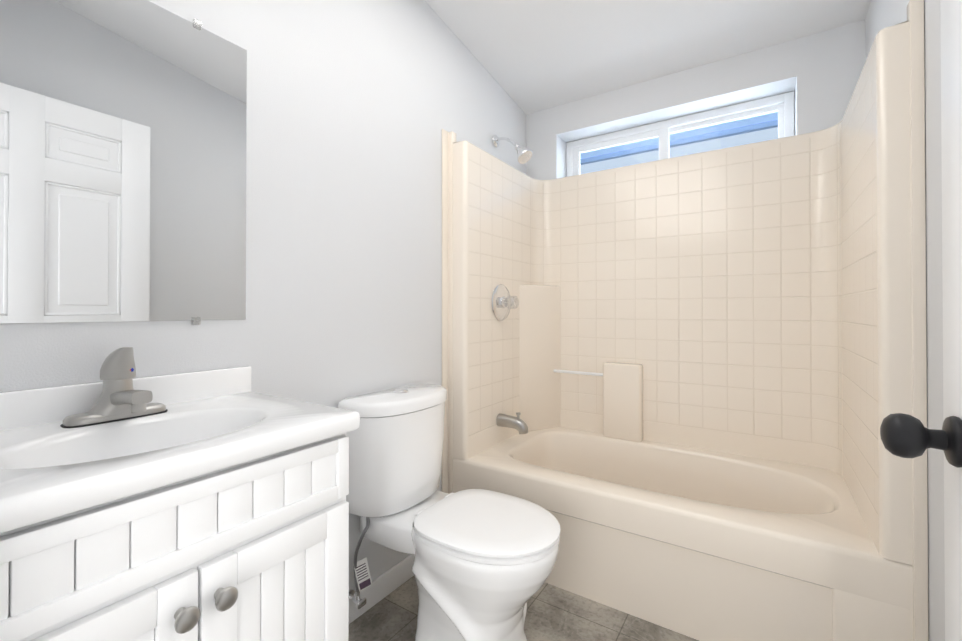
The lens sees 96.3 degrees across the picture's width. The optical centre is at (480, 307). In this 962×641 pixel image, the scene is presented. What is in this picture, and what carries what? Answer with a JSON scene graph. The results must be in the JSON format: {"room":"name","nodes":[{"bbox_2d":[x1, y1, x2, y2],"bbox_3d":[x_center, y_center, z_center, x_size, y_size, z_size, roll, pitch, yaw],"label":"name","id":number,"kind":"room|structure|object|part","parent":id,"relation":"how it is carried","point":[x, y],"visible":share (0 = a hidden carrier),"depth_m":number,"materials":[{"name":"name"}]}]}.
{"room":"bathroom","nodes":[
{"label":"bathroom","id":0,"kind":"room"},
{"bbox_2d":[0,0,525,590],"bbox_3d":[-0.406,-0.290,1.653,0.120,2.719,2.520,0,0,33],"label":"wall","id":1,"kind":"structure","parent":0,"point":[356,108],"depth_m":1.42,"materials":[{"name":"white paint"}]},
{"bbox_2d":[0,0,246,324],"bbox_3d":[-0.803,-0.339,0.932,0.010,0.761,0.588,0,0,33],"label":"mirror","id":2,"kind":"object","parent":1,"relation":"attached to","point":[122,160],"visible":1,"depth_m":0.94,"materials":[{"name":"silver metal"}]},
{"bbox_2d":[349,554,414,623],"bbox_3d":[-0.402,1.026,1.530,0.012,0.085,0.835,0,0,33],"label":"baseboard","id":3,"kind":"structure","parent":1,"relation":"attached to","point":[389,581],"depth_m":1.59,"materials":[{"name":"white paint"}]},
{"bbox_2d":[492,135,532,163],"bbox_3d":[0.162,-0.823,2.216,0.217,0.179,0.086,0,0,33],"label":"shower head","id":4,"kind":"object","parent":1,"relation":"attached to","point":[524,154],"visible":1,"depth_m":2.18},
{"bbox_2d":[348,576,698,640],"bbox_3d":[0.283,1.106,1.190,1.770,0.080,2.520,0,0,33],"label":"floor","id":5,"kind":"structure","parent":0,"point":[554,613],"depth_m":1.47,"materials":[{"name":"tile"}]},
{"bbox_2d":[0,347,359,640],"bbox_3d":[-0.612,0.570,0.792,0.472,0.987,0.617,0,0,33],"label":"bathroom vanity","id":6,"kind":"object","parent":5,"relation":"on","point":[209,505],"visible":1,"depth_m":0.73,"materials":[{"name":"white wood"}]},
{"bbox_2d":[60,347,167,427],"bbox_3d":[-0.702,0.151,0.854,0.152,0.147,0.168,0,0,33],"label":"faucet","id":7,"kind":"object","parent":6,"relation":"on","point":[119,405],"depth_m":0.85,"materials":[{"name":"silver metal"}]},
{"bbox_3d":[-0.530,0.684,0.560,0.018,0.545,0.288,0,0,33],"label":"door","id":8,"kind":"part","parent":6,"relation":"part of","materials":[{"name":"white wood"}]},
{"bbox_3d":[-0.449,0.335,0.685,0.018,0.125,0.582,0,0,33],"label":"drawer","id":9,"kind":"part","parent":6,"relation":"part of","materials":[{"name":"white wood"}]},
{"bbox_3d":[-0.369,0.686,0.805,0.018,0.545,0.288,0,0,33],"label":"door","id":10,"kind":"part","parent":6,"relation":"part of","materials":[{"name":"white wood"}]},
{"bbox_2d":[338,383,559,640],"bbox_3d":[-0.081,0.679,1.397,0.696,0.778,0.436,0,0,33],"label":"toilet","id":11,"kind":"object","parent":5,"relation":"on","point":[483,564],"visible":1,"depth_m":1.34,"materials":[{"name":"white ceramic"}]},
{"bbox_3d":[-0.276,0.322,1.527,0.214,0.048,0.436,0,0,33],"label":"lid","id":12,"kind":"part","parent":11,"relation":"part of","materials":[{"name":"white ceramic"}]},
{"bbox_3d":[-0.277,0.512,1.527,0.203,0.330,0.422,0,0,33],"label":"tank","id":13,"kind":"part","parent":11,"relation":"part of","materials":[{"name":"white ceramic"}]},
{"bbox_3d":[0.030,0.671,1.323,0.425,0.017,0.364,0,0,33],"label":"seat","id":14,"kind":"part","parent":11,"relation":"part of","materials":[{"name":"white plastic"}]},
{"bbox_3d":[0.030,0.651,1.323,0.429,0.018,0.368,0,0,33],"label":"seat lid","id":15,"kind":"part","parent":11,"relation":"part of","materials":[{"name":"white plastic"}]},
{"bbox_2d":[442,0,928,640],"bbox_3d":[0.686,0.141,1.809,1.528,1.860,0.807,0,0,33],"label":"shower","id":16,"kind":"object","parent":5,"relation":"on","point":[680,388],"visible":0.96,"depth_m":1.85,"materials":[{"name":"beige plastic"}]},
{"bbox_3d":[0.111,-0.027,2.119,0.034,0.180,0.180,0,0,33],"label":"valve plate","id":17,"kind":"part","parent":16,"relation":"part of","materials":[{"name":"silver metal"}]},
{"bbox_3d":[0.154,0.546,2.069,0.157,0.098,0.062,0,0,33],"label":"spout","id":18,"kind":"part","parent":16,"relation":"part of","materials":[{"name":"silver metal"}]},
{"bbox_3d":[0.149,-0.027,2.094,0.061,0.063,0.066,0,0,33],"label":"valve knob","id":19,"kind":"part","parent":16,"relation":"part of","materials":[{"name":"clear plastic"}]},
{"bbox_2d":[425,0,869,114],"bbox_3d":[0.283,-1.376,1.207,1.770,0.453,2.520,0,0,33],"label":"ceiling","id":20,"kind":"structure","parent":0,"point":[532,56],"depth_m":1.91,"materials":[{"name":"white paint"}]},
{"bbox_2d":[526,20,864,179],"bbox_3d":[0.967,-0.286,2.239,1.530,2.719,0.210,0,0,33],"label":"wall","id":21,"kind":"structure","parent":0,"point":[819,73],"depth_m":2.02,"materials":[{"name":"white paint"}]},
{"bbox_2d":[580,112,777,158],"bbox_3d":[1.144,-1.092,2.513,3.130,0.065,0.429,0,0,33],"label":"soffit","id":22,"kind":"structure","parent":21,"relation":"attached to","point":[720,127],"depth_m":2.62,"materials":[{"name":"blue"}]},
{"bbox_2d":[580,120,777,164],"bbox_3d":[1.271,-1.116,2.707,3.130,0.175,0.035,0,0,33],"label":"roof fascia","id":23,"kind":"object","parent":22,"relation":"attached to","point":[716,135],"depth_m":2.68,"materials":[{"name":"blue"}]},
{"bbox_2d":[566,91,794,176],"bbox_3d":[0.990,-0.843,2.303,1.109,0.301,0.055,0,0,33],"label":"window unit","id":24,"kind":"structure","parent":21,"relation":"in","point":[783,105],"depth_m":2.24,"materials":[{"name":"white plastic"}]},
{"bbox_2d":[865,0,944,640],"bbox_3d":[0.972,-0.296,0.746,0.120,2.719,2.520,0,0,33],"label":"wall","id":25,"kind":"structure","parent":0,"point":[881,14],"depth_m":1.05,"materials":[{"name":"white paint"}]},
{"bbox_3d":[-0.377,-0.300,0.197,1.530,2.719,0.120,0,0,33],"label":"wall","id":26,"kind":"structure","parent":0,"visible":0},
{"bbox_2d":[940,0,961,640],"bbox_3d":[0.447,0.064,0.255,0.035,1.975,0.864,0,0,33],"label":"door","id":27,"kind":"structure","parent":26,"relation":"in","point":[951,78],"depth_m":0.59,"materials":[{"name":"white paint"}]},
{"bbox_2d":[880,413,961,467],"bbox_3d":[0.659,0.178,0.576,0.190,0.067,0.097,0,0,33],"label":"door knob","id":28,"kind":"object","parent":27,"relation":"attached to","point":[902,435],"depth_m":0.58,"materials":[{"name":"black metal"}]}
]}

